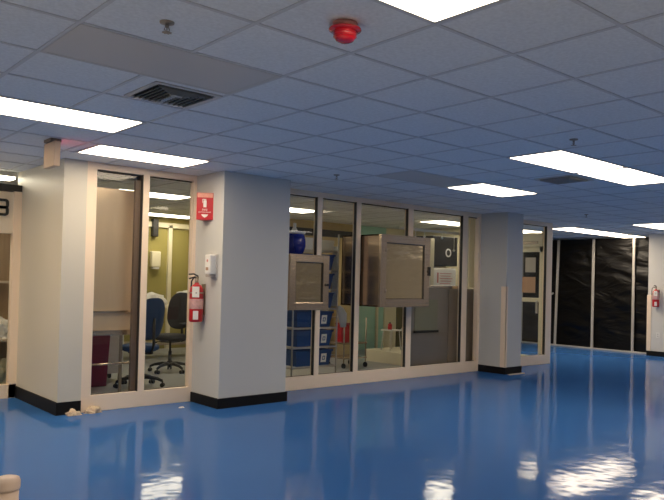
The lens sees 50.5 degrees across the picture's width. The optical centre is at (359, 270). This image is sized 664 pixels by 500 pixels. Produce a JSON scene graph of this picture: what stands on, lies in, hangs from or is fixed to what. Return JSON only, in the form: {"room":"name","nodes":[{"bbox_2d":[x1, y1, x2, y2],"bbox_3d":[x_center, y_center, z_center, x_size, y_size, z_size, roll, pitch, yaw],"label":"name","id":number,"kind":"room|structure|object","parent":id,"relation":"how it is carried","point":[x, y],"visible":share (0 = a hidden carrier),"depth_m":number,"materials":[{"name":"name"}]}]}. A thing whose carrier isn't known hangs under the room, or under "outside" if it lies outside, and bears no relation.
{"room":"laboratory corridor","nodes":[
{"label":"laboratory corridor","id":0,"kind":"room"},
{"bbox_2d":[0,191,10,359],"bbox_3d":[-8.175,0.032,7.034,9.320,2.703,0.100,2,-1,-42],"label":"wall","id":1,"kind":"structure","parent":0,"point":[5,238],"depth_m":9.86,"materials":[{"name":"beige paint"}]},
{"bbox_2d":[16,158,63,401],"bbox_3d":[-3.542,0.161,8.009,0.242,2.703,1.490,2,-1,-42],"label":"wall","id":2,"kind":"structure","parent":0,"point":[42,189],"depth_m":7.85,"materials":[{"name":"beige paint"}]},
{"bbox_2d":[15,386,80,415],"bbox_3d":[-3.537,1.444,7.937,0.258,0.135,1.395,2,-1,-42],"label":"baseboard","id":3,"kind":"structure","parent":2,"relation":"attached to","point":[54,408],"depth_m":7.55,"materials":[{"name":"black rubber"}]},
{"bbox_2d":[57,158,87,402],"bbox_3d":[-3.041,0.097,7.456,0.244,2.568,0.007,2,-1,-42],"label":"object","id":4,"kind":"structure","parent":2,"relation":"attached to","point":[75,170],"depth_m":7.45,"materials":[{"name":"beige paint"}]},
{"bbox_2d":[81,161,196,412],"bbox_3d":[-2.506,0.186,8.029,1.323,2.703,0.112,2,-1,-42],"label":"window","id":5,"kind":"structure","parent":2,"relation":"in","point":[136,395],"depth_m":7.99,"materials":[{"name":"white paint"}]},
{"bbox_2d":[124,217,188,348],"bbox_3d":[-1.753,0.345,16.757,14.500,2.703,0.200,2,-1,-42],"label":"wall","id":6,"kind":"structure","parent":0,"point":[156,278],"depth_m":14.66,"materials":[{"name":"yellow paint"}]},
{"bbox_2d":[149,251,160,268],"bbox_3d":[-4.169,-0.221,14.352,0.200,0.360,0.120,2,-1,-42],"label":"dispenser","id":7,"kind":"object","parent":6,"relation":"attached to","point":[155,256],"visible":1,"depth_m":14.29,"materials":[{"name":"beige paint"}]},
{"bbox_2d":[151,219,158,236],"bbox_3d":[-4.173,-0.882,14.340,0.120,0.360,0.125,2,-1,-42],"label":"wall speaker","id":8,"kind":"object","parent":6,"relation":"attached to","point":[155,222],"visible":1,"depth_m":14.29,"materials":[{"name":"black plastic"}]},
{"bbox_2d":[149,221,188,348],"bbox_3d":[-5.261,0.257,13.406,4.500,2.600,0.060,2,-1,-42],"label":"trim","id":9,"kind":"structure","parent":6,"relation":"attached to","point":[170,226],"depth_m":14.57,"materials":[{"name":"beige paint"}]},
{"bbox_2d":[191,171,290,398],"bbox_3d":[-1.453,0.221,8.548,0.935,2.703,0.695,2,-1,-42],"label":"column","id":10,"kind":"structure","parent":0,"point":[239,344],"depth_m":8.24,"materials":[{"name":"grey paint"}]},
{"bbox_2d":[189,273,205,321],"bbox_3d":[-1.892,0.309,8.192,0.200,0.563,0.172,2,-1,-10],"label":"fire extinguisher","id":11,"kind":"object","parent":10,"relation":"attached to","point":[197,294],"visible":1,"depth_m":8.13,"materials":[{"name":"red metal"}]},
{"bbox_2d":[196,192,213,220],"bbox_3d":[-1.828,-0.751,8.193,0.154,0.315,0.228,2,-1,-42],"label":"wall sign","id":12,"kind":"object","parent":10,"relation":"attached to","point":[204,210],"visible":1,"depth_m":8.15,"materials":[{"name":"red plastic"}]},
{"bbox_2d":[205,254,217,277],"bbox_3d":[-1.697,-0.054,8.053,0.106,0.275,0.130,2,-1,-42],"label":"wall dispenser","id":13,"kind":"object","parent":10,"relation":"attached to","point":[211,261],"visible":1,"depth_m":8.01,"materials":[{"name":"grey plastic"}]},
{"bbox_2d":[190,391,286,408],"bbox_3d":[-1.450,1.514,8.489,0.971,0.115,0.628,2,-1,-42],"label":"baseboard","id":14,"kind":"structure","parent":10,"relation":"attached to","point":[216,403],"depth_m":8.21,"materials":[{"name":"black rubber"}]},
{"bbox_2d":[285,188,481,390],"bbox_3d":[0.386,0.299,10.630,4.590,2.703,0.089,2,-1,-42],"label":"window","id":15,"kind":"structure","parent":10,"relation":"attached to","point":[353,376],"depth_m":10.63,"materials":[{"name":"white paint"}]},
{"bbox_2d":[287,254,329,309],"bbox_3d":[-0.830,0.150,9.499,0.660,0.735,0.580,2,-1,-42],"label":"hatch","id":16,"kind":"object","parent":15,"relation":"attached to","point":[308,275],"visible":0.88,"depth_m":9.31,"materials":[{"name":"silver metal"}]},
{"bbox_2d":[289,223,305,253],"bbox_3d":[-0.893,-0.439,9.654,0.315,0.445,0.315,2,-1,-42],"label":"jug","id":17,"kind":"object","parent":16,"relation":"on","point":[297,241],"visible":0.67,"depth_m":9.52,"materials":[{"name":"blue plastic"}]},
{"bbox_2d":[341,234,430,306],"bbox_3d":[0.406,0.006,10.606,1.030,1.040,0.875,2,-1,-42],"label":"cabinet","id":18,"kind":"object","parent":15,"relation":"attached to","point":[395,270],"visible":1,"depth_m":10.25,"materials":[{"name":"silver metal"}]},
{"bbox_2d":[0,0,663,239],"bbox_3d":[1.498,-1.138,6.743,23.200,0.100,20.000,2,-1,-42],"label":"ceiling","id":19,"kind":"structure","parent":0,"point":[513,26],"depth_m":4.73,"materials":[{"name":"tile"}]},
{"bbox_2d":[0,170,16,180],"bbox_3d":[-4.702,-1.173,8.199,1.260,0.088,0.240,2,-1,-42],"label":"strip light","id":20,"kind":"object","parent":19,"relation":"attached to","point":[4,175],"visible":1,"depth_m":8.48,"materials":[{"name":"grey plastic"}]},
{"bbox_2d":[0,175,15,180],"bbox_3d":[-4.703,-1.144,8.198,1.240,0.030,0.220,2,-1,-42],"label":"diffuser","id":21,"kind":"object","parent":20,"relation":"attached to","point":[2,177],"depth_m":8.49,"materials":[{"name":"white plastic"}]},
{"bbox_2d":[43,138,61,168],"bbox_3d":[-2.801,-1.071,6.414,0.100,0.255,0.280,2,-1,-42],"label":"exit sign","id":22,"kind":"object","parent":19,"relation":"attached to","point":[52,146],"visible":1,"depth_m":6.34,"materials":[{"name":"brown plastic"}]},
{"bbox_2d":[0,96,145,132],"bbox_3d":[-2.339,-1.200,5.408,1.203,0.008,0.594,2,-1,-42],"label":"recessed light","id":23,"kind":"object","parent":19,"relation":"in","point":[12,107],"visible":1,"depth_m":5.45,"materials":[{"name":"grey plastic"}]},
{"bbox_2d":[75,144,211,167],"bbox_3d":[-2.190,-1.167,7.187,1.203,0.008,0.594,2,-1,-42],"label":"recessed light","id":24,"kind":"object","parent":19,"relation":"in","point":[100,150],"visible":1,"depth_m":7.15,"materials":[{"name":"grey plastic"}]},
{"bbox_2d":[117,188,189,199],"bbox_3d":[-3.123,-1.138,10.453,1.203,0.008,0.594,2,-1,-42],"label":"recessed light","id":25,"kind":"object","parent":19,"relation":"in","point":[152,194],"visible":0.49,"depth_m":10.62,"materials":[{"name":"grey plastic"}]},
{"bbox_2d":[40,24,281,94],"bbox_3d":[-1.112,-1.192,4.052,1.203,0.008,0.594,2,-1,-42],"label":"recessed light","id":26,"kind":"object","parent":19,"relation":"in","point":[85,43],"visible":1,"depth_m":3.99,"materials":[{"name":"grey plastic"}]},
{"bbox_2d":[159,19,174,34],"bbox_3d":[-0.929,-1.176,3.395,0.071,0.052,0.071,2,-1,-42],"label":"sprinkler","id":27,"kind":"object","parent":19,"relation":"attached to","point":[165,22],"visible":1,"depth_m":3.39,"materials":[{"name":"metal"}]},
{"bbox_2d":[149,213,189,218],"bbox_3d":[-3.813,-1.098,13.940,1.203,0.008,0.594,2,-1,-42],"label":"recessed light","id":28,"kind":"object","parent":19,"relation":"in","point":[150,214],"visible":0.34,"depth_m":13.98,"materials":[{"name":"grey plastic"}]},
{"bbox_2d":[124,81,222,108],"bbox_3d":[-1.258,-1.176,4.750,0.482,0.024,0.482,2,-1,-42],"label":"ceiling vent","id":29,"kind":"object","parent":19,"relation":"in","point":[156,91],"visible":1,"depth_m":4.71,"materials":[{"name":"black metal"}]},
{"bbox_2d":[290,208,313,212],"bbox_3d":[-1.271,-1.065,12.130,1.203,0.008,0.594,2,-1,-42],"label":"recessed light","id":30,"kind":"object","parent":19,"relation":"in","point":[296,210],"visible":0.43,"depth_m":12.29,"materials":[{"name":"grey plastic"}]},
{"bbox_2d":[0,0,663,239],"bbox_3d":[1.497,-1.091,6.742,23.200,0.015,20.000,2,-1,-42],"label":"ceiling grid","id":31,"kind":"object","parent":19,"relation":"attached to","point":[108,2],"depth_m":5.12,"materials":[{"name":"grey metal"}]},
{"bbox_2d":[329,19,360,43],"bbox_3d":[-0.069,-1.135,3.352,0.157,0.093,0.157,2,-1,-42],"label":"fire alarm","id":32,"kind":"object","parent":19,"relation":"attached to","point":[344,31],"visible":1,"depth_m":3.31,"materials":[{"name":"red plastic"}]},
{"bbox_2d":[377,171,480,186],"bbox_3d":[0.824,-1.076,8.270,1.203,0.008,0.594,2,-1,-42],"label":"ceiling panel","id":33,"kind":"object","parent":19,"relation":"in","point":[410,176],"visible":1,"depth_m":8.24,"materials":[{"name":"grey"}]},
{"bbox_2d":[399,210,458,251],"bbox_3d":[1.251,-0.679,11.842,1.600,0.665,0.053,2,-1,-42],"label":"hanging rail","id":34,"kind":"object","parent":19,"relation":"hanging from","point":[415,229],"visible":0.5,"depth_m":11.75,"materials":[{"name":"white metal"}]},
{"bbox_2d":[418,220,459,225],"bbox_3d":[1.804,-0.958,14.090,1.203,0.008,0.594,2,-1,-42],"label":"recessed light","id":35,"kind":"object","parent":19,"relation":"in","point":[442,222],"visible":0.69,"depth_m":13.98,"materials":[{"name":"grey plastic"}]},
{"bbox_2d":[425,221,459,225],"bbox_3d":[1.804,-0.959,14.090,1.151,0.005,0.562,2,-1,-42],"label":"diffuser","id":36,"kind":"object","parent":35,"relation":"attached to","point":[451,223],"depth_m":14.03,"materials":[{"name":"white plastic"}]},
{"bbox_2d":[375,0,506,23],"bbox_3d":[0.115,-1.183,2.696,1.203,0.008,0.594,2,-1,-42],"label":"recessed light","id":37,"kind":"object","parent":19,"relation":"in","point":[433,11],"visible":1,"depth_m":3.12,"materials":[{"name":"grey plastic"}]},
{"bbox_2d":[445,183,538,196],"bbox_3d":[1.728,-1.041,9.088,1.203,0.008,0.594,2,-1,-42],"label":"recessed light","id":38,"kind":"object","parent":19,"relation":"in","point":[482,188],"visible":1,"depth_m":9.06,"materials":[{"name":"grey plastic"}]},
{"bbox_2d":[523,230,537,232],"bbox_3d":[3.792,-0.881,15.889,1.203,0.008,0.594,2,-1,-42],"label":"recessed light","id":39,"kind":"object","parent":19,"relation":"in","point":[524,231],"visible":0.23,"depth_m":15.72,"materials":[{"name":"grey plastic"}]},
{"bbox_2d":[534,175,593,183],"bbox_3d":[2.334,-1.035,8.018,0.482,0.024,0.482,2,-1,-42],"label":"ceiling vent","id":40,"kind":"object","parent":19,"relation":"in","point":[564,179],"visible":1,"depth_m":7.95,"materials":[{"name":"black metal"}]},
{"bbox_2d":[507,150,625,172],"bbox_3d":[2.051,-1.068,6.914,1.203,0.008,0.594,2,-1,-42],"label":"recessed light","id":41,"kind":"object","parent":19,"relation":"in","point":[562,160],"visible":1,"depth_m":6.88,"materials":[{"name":"grey plastic"}]},
{"bbox_2d":[569,138,577,145],"bbox_3d":[1.782,-1.070,5.849,0.071,0.052,0.071,2,-1,-42],"label":"sprinkler","id":42,"kind":"object","parent":19,"relation":"attached to","point":[572,139],"visible":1,"depth_m":5.84,"materials":[{"name":"metal"}]},
{"bbox_2d":[553,227,602,231],"bbox_3d":[4.610,-0.875,14.985,1.203,0.008,0.594,2,-1,-42],"label":"recessed light","id":43,"kind":"object","parent":19,"relation":"in","point":[572,229],"visible":0.83,"depth_m":14.98,"materials":[{"name":"grey plastic"}]},
{"bbox_2d":[555,228,597,231],"bbox_3d":[4.610,-0.876,14.985,1.151,0.005,0.562,2,-1,-42],"label":"diffuser","id":44,"kind":"object","parent":43,"relation":"attached to","point":[563,229],"depth_m":14.98,"materials":[{"name":"white plastic"}]},
{"bbox_2d":[579,231,626,235],"bbox_3d":[5.513,-0.840,15.803,1.203,0.008,0.594,2,-1,-42],"label":"recessed light","id":45,"kind":"object","parent":19,"relation":"in","point":[603,233],"visible":1,"depth_m":15.80,"materials":[{"name":"grey plastic"}]},
{"bbox_2d":[575,167,663,185],"bbox_3d":[2.955,-1.033,7.732,1.203,0.008,0.594,2,-1,-42],"label":"recessed light","id":46,"kind":"object","parent":19,"relation":"in","point":[625,176],"visible":1,"depth_m":7.68,"materials":[{"name":"grey plastic"}]},
{"bbox_2d":[611,235,641,237],"bbox_3d":[6.417,-0.805,16.620,1.203,0.008,0.594,2,-1,-42],"label":"recessed light","id":47,"kind":"object","parent":19,"relation":"in","point":[619,236],"visible":0.59,"depth_m":16.49,"materials":[{"name":"grey plastic"}]},
{"bbox_2d":[635,223,663,228],"bbox_3d":[5.837,-0.867,13.629,1.203,0.008,0.594,2,-1,-42],"label":"recessed light","id":48,"kind":"object","parent":19,"relation":"in","point":[659,225],"visible":1,"depth_m":13.54,"materials":[{"name":"grey plastic"}]},
{"bbox_2d":[0,342,663,499],"bbox_3d":[1.430,1.662,6.698,23.200,0.104,20.000,2,-1,-42],"label":"floor","id":49,"kind":"structure","parent":0,"point":[582,424],"depth_m":6.51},
{"bbox_2d":[0,358,6,383],"bbox_3d":[-4.802,1.326,9.287,0.566,0.353,0.364,2,-1,-42],"label":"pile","id":50,"kind":"object","parent":49,"relation":"on","point":[3,361],"visible":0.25,"depth_m":9.25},
{"bbox_2d":[0,281,8,341],"bbox_3d":[-5.236,0.803,9.091,1.880,1.370,0.700,2,-1,-42],"label":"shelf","id":51,"kind":"object","parent":49,"relation":"on","point":[1,340],"visible":0.02,"depth_m":9.19,"materials":[{"name":"brown wood"}]},
{"bbox_2d":[0,316,7,338],"bbox_3d":[-4.754,0.732,9.301,0.632,0.304,0.360,2,-1,-42],"label":"pile","id":52,"kind":"object","parent":51,"relation":"on","point":[3,322],"visible":0.42,"depth_m":9.20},
{"bbox_2d":[65,408,81,415],"bbox_3d":[-3.006,1.481,7.402,0.164,0.071,0.109,2,-1,-42],"label":"rag","id":53,"kind":"object","parent":49,"relation":"on","point":[72,412],"visible":1,"depth_m":7.37,"materials":[{"name":"beige fabric"}]},
{"bbox_2d":[84,406,102,413],"bbox_3d":[-2.861,1.485,7.561,0.216,0.074,0.104,2,-1,-42],"label":"rag","id":54,"kind":"object","parent":49,"relation":"on","point":[92,409],"visible":1,"depth_m":7.53,"materials":[{"name":"white fabric"}]},
{"bbox_2d":[91,335,109,386],"bbox_3d":[-3.542,1.155,9.411,0.330,0.760,0.330,2,-1,-42],"label":"waste bin","id":55,"kind":"object","parent":49,"relation":"on","point":[100,344],"visible":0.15,"depth_m":9.32,"materials":[{"name":"red plastic"}]},
{"bbox_2d":[92,187,133,391],"bbox_3d":[-2.966,0.295,8.215,0.660,2.470,0.560,2,-1,-42],"label":"tall cabinet","id":56,"kind":"object","parent":49,"relation":"on","point":[114,207],"visible":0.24,"depth_m":8.02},
{"bbox_2d":[107,335,123,377],"bbox_3d":[-3.555,1.143,9.932,0.280,0.800,0.460,2,-1,-42],"label":"cart","id":57,"kind":"object","parent":49,"relation":"on","point":[114,339],"visible":0.26,"depth_m":9.76,"materials":[{"name":"white plastic"}]},
{"bbox_2d":[113,298,164,388],"bbox_3d":[-2.947,0.948,9.425,0.652,1.196,0.662,1,-1,36],"label":"office chair","id":58,"kind":"object","parent":49,"relation":"on","point":[155,307],"visible":0.7,"depth_m":9.26,"materials":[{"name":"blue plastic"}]},
{"bbox_2d":[124,304,185,344],"bbox_3d":[-3.844,1.103,12.847,3.000,0.960,0.760,2,-1,-42],"label":"work table","id":59,"kind":"object","parent":49,"relation":"on","point":[166,306],"visible":0.02,"depth_m":12.84,"materials":[{"name":"beige paint"}]},
{"bbox_2d":[124,340,185,344],"bbox_3d":[-3.849,1.318,12.843,2.900,0.030,0.600,2,-1,-42],"label":"shelf","id":60,"kind":"object","parent":59,"relation":"attached to","point":[184,342],"depth_m":12.85,"materials":[{"name":"metal"}]},
{"bbox_2d":[146,292,167,304],"bbox_3d":[-3.791,0.499,12.732,0.787,0.247,0.475,2,-1,-42],"label":"pile","id":61,"kind":"object","parent":59,"relation":"on","point":[150,294],"visible":0.22,"depth_m":12.76,"materials":[{"name":"white fabric"}]},
{"bbox_2d":[148,292,186,373],"bbox_3d":[-2.946,0.953,10.951,0.662,1.236,0.652,1,-1,23],"label":"office chair","id":62,"kind":"object","parent":49,"relation":"on","point":[177,307],"visible":0.84,"depth_m":11.08,"materials":[{"name":"black fabric"}]},
{"bbox_2d":[286,234,339,375],"bbox_3d":[-0.784,0.529,10.433,0.852,2.180,0.504,2,-1,-42],"label":"wire rack","id":63,"kind":"object","parent":49,"relation":"on","point":[335,267],"visible":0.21,"depth_m":10.52,"materials":[{"name":"chrome"},{"name":"blue plastic"},{"name":"white paper"}]},
{"bbox_2d":[305,237,312,249],"bbox_3d":[-0.905,-0.404,10.291,0.330,0.174,0.330,2,-1,-42],"label":"carton","id":64,"kind":"object","parent":63,"relation":"on","point":[309,241],"visible":0.19,"depth_m":10.24,"materials":[{"name":"white cardboard"}]},
{"bbox_2d":[286,348,332,366],"bbox_3d":[-0.790,1.269,10.405,0.694,0.229,0.424,2,-1,-42],"label":"storage bin","id":65,"kind":"object","parent":63,"relation":"on","point":[301,357],"visible":0.69,"depth_m":10.20,"materials":[{"name":"blue plastic"}]},
{"bbox_2d":[286,329,333,346],"bbox_3d":[-0.786,0.984,10.407,0.694,0.229,0.424,2,-1,-42],"label":"storage bin","id":66,"kind":"object","parent":63,"relation":"on","point":[301,338],"visible":0.69,"depth_m":10.20,"materials":[{"name":"blue plastic"}]},
{"bbox_2d":[287,310,333,327],"bbox_3d":[-0.781,0.704,10.409,0.694,0.229,0.424,2,-1,-42],"label":"storage bin","id":67,"kind":"object","parent":63,"relation":"on","point":[302,318],"visible":0.71,"depth_m":10.20,"materials":[{"name":"blue plastic"}]},
{"bbox_2d":[286,364,334,369],"bbox_3d":[-0.807,1.398,10.418,0.832,0.027,0.452,2,-1,-42],"label":"shelf","id":68,"kind":"object","parent":63,"relation":"attached to","point":[330,365],"depth_m":10.14,"materials":[{"name":"silver metal"}]},
{"bbox_2d":[286,345,335,349],"bbox_3d":[-0.800,1.113,10.422,0.832,0.027,0.452,2,-1,-42],"label":"shelf","id":69,"kind":"object","parent":63,"relation":"attached to","point":[328,346],"depth_m":10.17,"materials":[{"name":"silver metal"}]},
{"bbox_2d":[287,326,335,329],"bbox_3d":[-0.793,0.833,10.427,0.832,0.027,0.452,2,-1,-42],"label":"shelf","id":70,"kind":"object","parent":63,"relation":"attached to","point":[330,327],"depth_m":10.17,"materials":[{"name":"silver metal"}]},
{"bbox_2d":[303,253,335,269],"bbox_3d":[-0.755,-0.135,10.428,0.694,0.229,0.424,2,-1,-42],"label":"storage bin","id":71,"kind":"object","parent":63,"relation":"on","point":[331,256],"visible":0.16,"depth_m":10.47,"materials":[{"name":"blue plastic"}]},
{"bbox_2d":[329,256,333,269],"bbox_3d":[-0.755,-0.133,10.428,0.670,0.225,0.400,2,-1,-42],"label":"tub","id":72,"kind":"object","parent":71,"relation":"in","point":[331,257],"depth_m":10.48,"materials":[{"name":"blue plastic"}]},
{"bbox_2d":[304,249,337,252],"bbox_3d":[-0.765,-0.296,10.445,0.832,0.027,0.452,2,-1,-42],"label":"shelf","id":73,"kind":"object","parent":63,"relation":"attached to","point":[306,250],"depth_m":10.51,"materials":[{"name":"silver metal"}]},
{"bbox_2d":[322,240,333,250],"bbox_3d":[-0.609,-0.382,10.559,0.330,0.154,0.330,2,-1,-42],"label":"carton","id":74,"kind":"object","parent":63,"relation":"on","point":[327,245],"visible":0.34,"depth_m":10.47,"materials":[{"name":"white cardboard"}]},
{"bbox_2d":[328,292,334,307],"bbox_3d":[-0.767,0.425,10.421,0.694,0.229,0.424,2,-1,-42],"label":"storage bin","id":75,"kind":"object","parent":63,"relation":"on","point":[330,293],"visible":0.12,"depth_m":10.47,"materials":[{"name":"blue plastic"}]},
{"bbox_2d":[328,294,332,307],"bbox_3d":[-0.767,0.427,10.421,0.670,0.225,0.400,2,-1,-42],"label":"tub","id":76,"kind":"object","parent":75,"relation":"in","point":[330,295],"depth_m":10.47,"materials":[{"name":"blue plastic"}]},
{"bbox_2d":[329,274,334,288],"bbox_3d":[-0.769,0.144,10.417,0.694,0.229,0.424,2,-1,-42],"label":"storage bin","id":77,"kind":"object","parent":63,"relation":"on","point":[330,275],"visible":0.17,"depth_m":10.47,"materials":[{"name":"blue plastic"}]},
{"bbox_2d":[329,275,332,288],"bbox_3d":[-0.769,0.146,10.417,0.670,0.225,0.400,2,-1,-42],"label":"tub","id":78,"kind":"object","parent":77,"relation":"in","point":[330,276],"depth_m":10.47,"materials":[{"name":"blue plastic"}]},
{"bbox_2d":[338,305,346,326],"bbox_3d":[-0.257,0.676,10.484,0.133,0.322,0.145,2,-1,-42],"label":"hanging cloth","id":79,"kind":"object","parent":63,"relation":"hanging from","point":[342,315],"visible":1,"depth_m":10.44,"materials":[{"name":"grey fabric"}]},
{"bbox_2d":[329,260,358,354],"bbox_3d":[-0.387,0.744,14.485,0.600,1.900,0.565,2,-1,-42],"label":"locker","id":80,"kind":"object","parent":49,"relation":"on","point":[347,308],"visible":0.25,"depth_m":14.17,"materials":[{"name":"metal"}]},
{"bbox_2d":[328,316,366,368],"bbox_3d":[-0.209,1.226,12.225,0.540,0.872,0.490,2,-1,-42],"label":"utility cart","id":81,"kind":"object","parent":49,"relation":"on","point":[344,356],"visible":0.49,"depth_m":12.14,"materials":[{"name":"metal"}]},
{"bbox_2d":[335,322,349,341],"bbox_3d":[-0.294,1.059,12.147,0.190,0.330,0.190,2,-1,-42],"label":"box","id":82,"kind":"object","parent":81,"relation":"on","point":[340,330],"visible":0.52,"depth_m":12.08,"materials":[{"name":"red plastic"}]},
{"bbox_2d":[330,354,366,359],"bbox_3d":[-0.216,1.490,12.221,0.540,0.025,0.440,2,-1,-42],"label":"shelf","id":83,"kind":"object","parent":81,"relation":"attached to","point":[346,356],"depth_m":12.14,"materials":[{"name":"metal"}]},
{"bbox_2d":[330,340,366,344],"bbox_3d":[-0.209,1.240,12.225,0.540,0.025,0.440,2,-1,-42],"label":"shelf","id":84,"kind":"object","parent":81,"relation":"attached to","point":[359,342],"depth_m":12.07,"materials":[{"name":"metal"}]},
{"bbox_2d":[366,347,400,365],"bbox_3d":[0.852,1.593,13.153,1.000,0.220,1.150,2,-1,-42],"label":"plinth","id":85,"kind":"object","parent":49,"relation":"on","point":[385,355],"visible":0.28,"depth_m":12.91,"materials":[{"name":"beige paint"}]},
{"bbox_2d":[381,329,401,350],"bbox_3d":[0.594,1.285,13.154,0.300,0.386,0.260,2,-1,-42],"label":"stand","id":86,"kind":"object","parent":85,"relation":"on","point":[383,330],"visible":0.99,"depth_m":13.14,"materials":[{"name":"white plastic"}]},
{"bbox_2d":[416,236,457,285],"bbox_3d":[1.498,0.524,14.089,0.850,2.420,0.520,2,-1,-42],"label":"tall cabinet","id":87,"kind":"object","parent":49,"relation":"on","point":[442,255],"visible":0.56,"depth_m":13.92,"materials":[{"name":"metal"}]},
{"bbox_2d":[401,286,473,365],"bbox_3d":[1.439,0.973,11.779,2.050,1.445,0.090,2,-1,-42],"label":"screen","id":88,"kind":"object","parent":49,"relation":"on","point":[433,327],"visible":0.59,"depth_m":11.65,"materials":[{"name":"beige metal"}]},
{"bbox_2d":[467,218,474,288],"bbox_3d":[2.051,0.387,12.492,0.420,2.670,0.050,2,-1,-42],"label":"screen","id":89,"kind":"object","parent":49,"relation":"on","point":[471,222],"visible":0.22,"depth_m":12.38,"materials":[{"name":"beige"}]},
{"bbox_2d":[478,364,521,374],"bbox_3d":[2.397,1.665,12.017,0.480,0.115,0.560,2,-1,-42],"label":"baseboard","id":90,"kind":"structure","parent":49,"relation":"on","point":[484,368],"depth_m":11.83,"materials":[{"name":"black rubber"}]},
{"bbox_2d":[521,237,648,353],"bbox_3d":[4.737,0.545,18.044,0.118,2.666,6.000,2,-1,-42],"label":"plastic sheeting","id":91,"kind":"structure","parent":49,"relation":"on","point":[599,294],"depth_m":16.98,"materials":[{"name":"black plastic sheet"},{"name":"white painted metal"}]},
{"bbox_2d":[286,219,404,349],"bbox_3d":[-0.512,0.346,14.879,4.220,2.703,0.150,2,-1,-42],"label":"wall","id":92,"kind":"structure","parent":0,"point":[365,312],"depth_m":15.43,"materials":[{"name":"paint"}]},
{"bbox_2d":[289,226,352,237],"bbox_3d":[-1.033,-0.796,14.259,2.550,0.140,0.060,2,-1,-42],"label":"trim","id":93,"kind":"structure","parent":92,"relation":"attached to","point":[308,231],"depth_m":14.55,"materials":[{"name":"grey"}]},
{"bbox_2d":[374,307,386,347],"bbox_3d":[0.238,0.474,15.423,0.980,2.500,0.050,2,-1,-42],"label":"trim","id":94,"kind":"structure","parent":92,"relation":"attached to","point":[376,308],"depth_m":15.56,"materials":[{"name":"beige paint"}]},
{"bbox_2d":[395,307,401,346],"bbox_3d":[0.984,0.504,16.111,0.340,2.500,0.030,2,-1,-42],"label":"trim","id":95,"kind":"structure","parent":92,"relation":"attached to","point":[398,309],"depth_m":16.01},
{"bbox_2d":[434,267,455,285],"bbox_3d":[1.610,0.136,14.064,0.700,0.400,0.263,2,-1,-42],"label":"sign","id":96,"kind":"object","parent":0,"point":[442,276],"visible":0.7,"depth_m":13.96,"materials":[{"name":"paper"}]},
{"bbox_2d":[413,227,543,288],"bbox_3d":[1.624,0.412,15.766,0.140,2.703,5.800,2,-1,-42],"label":"wall","id":97,"kind":"structure","parent":0,"point":[539,236],"depth_m":15.14,"materials":[{"name":"beige paint"}]},
{"bbox_2d":[521,241,542,355],"bbox_3d":[3.188,0.594,13.993,0.110,2.360,1.030,2,-1,-42],"label":"door","id":98,"kind":"structure","parent":97,"relation":"in","point":[528,283],"depth_m":13.75,"materials":[{"name":"beige paint"}]},
{"bbox_2d":[478,212,523,366],"bbox_3d":[2.396,0.372,12.075,0.450,2.703,0.630,2,-1,-42],"label":"pillar","id":99,"kind":"structure","parent":0,"point":[501,233],"depth_m":11.88,"materials":[{"name":"grey paint"}]},
{"bbox_2d":[500,286,507,367],"bbox_3d":[2.409,0.931,11.721,0.052,1.345,0.107,2,-1,-42],"label":"trim","id":100,"kind":"structure","parent":99,"relation":"attached to","point":[504,290],"depth_m":11.70,"materials":[{"name":"white paint"}]},
{"bbox_2d":[520,219,552,365],"bbox_3d":[3.006,0.402,13.002,1.820,2.703,0.089,2,-1,-42],"label":"window","id":101,"kind":"structure","parent":99,"relation":"attached to","point":[544,357],"depth_m":13.49,"materials":[{"name":"white paint"}]},
{"bbox_2d":[648,234,663,351],"bbox_3d":[11.013,0.563,10.864,0.230,2.703,13.330,2,-1,-42],"label":"wall","id":102,"kind":"structure","parent":0,"point":[656,241],"depth_m":15.58,"materials":[{"name":"paint"}]},
{"bbox_2d":[646,295,651,350],"bbox_3d":[6.544,1.157,15.769,0.250,1.245,0.095,2,-1,-42],"label":"trim","id":103,"kind":"structure","parent":102,"relation":"attached to","point":[649,297],"depth_m":15.68,"materials":[{"name":"white paint"}]},
{"bbox_2d":[646,351,663,356],"bbox_3d":[10.972,1.861,10.838,0.260,0.105,13.335,2,-1,-42],"label":"baseboard","id":104,"kind":"structure","parent":102,"relation":"attached to","point":[650,353],"depth_m":15.54,"materials":[{"name":"black rubber"}]},
{"bbox_2d":[651,285,659,306],"bbox_3d":[6.541,0.551,15.506,0.184,0.479,0.154,2,-1,-14],"label":"fire extinguisher","id":105,"kind":"object","parent":102,"relation":"attached to","point":[655,294],"visible":1,"depth_m":15.45,"materials":[{"name":"red metal"}]},
{"bbox_3d":[2.219,1.595,4.449,21.350,0.004,15.607,2,-1,-42],"label":"floor","id":106,"kind":"structure","parent":0,"visible":0},
{"bbox_2d":[0,475,20,499],"bbox_3d":[-1.562,1.194,3.098,0.240,0.577,0.240,2,-1,-42],"label":"bollard","id":107,"kind":"object","parent":106,"relation":"on","point":[10,485],"visible":1,"depth_m":3.07,"materials":[{"name":"beige paint"}]},
{"bbox_3d":[-8.160,-0.005,4.768,6.300,2.703,0.120,2,-1,-42],"label":"wall","id":108,"kind":"structure","parent":0,"visible":0},
{"bbox_2d":[0,183,21,398],"bbox_3d":[-4.955,0.122,7.654,2.330,2.700,0.100,2,-1,-42],"label":"door","id":109,"kind":"structure","parent":108,"relation":"in","point":[10,200],"depth_m":8.36,"materials":[{"name":"white paint"}]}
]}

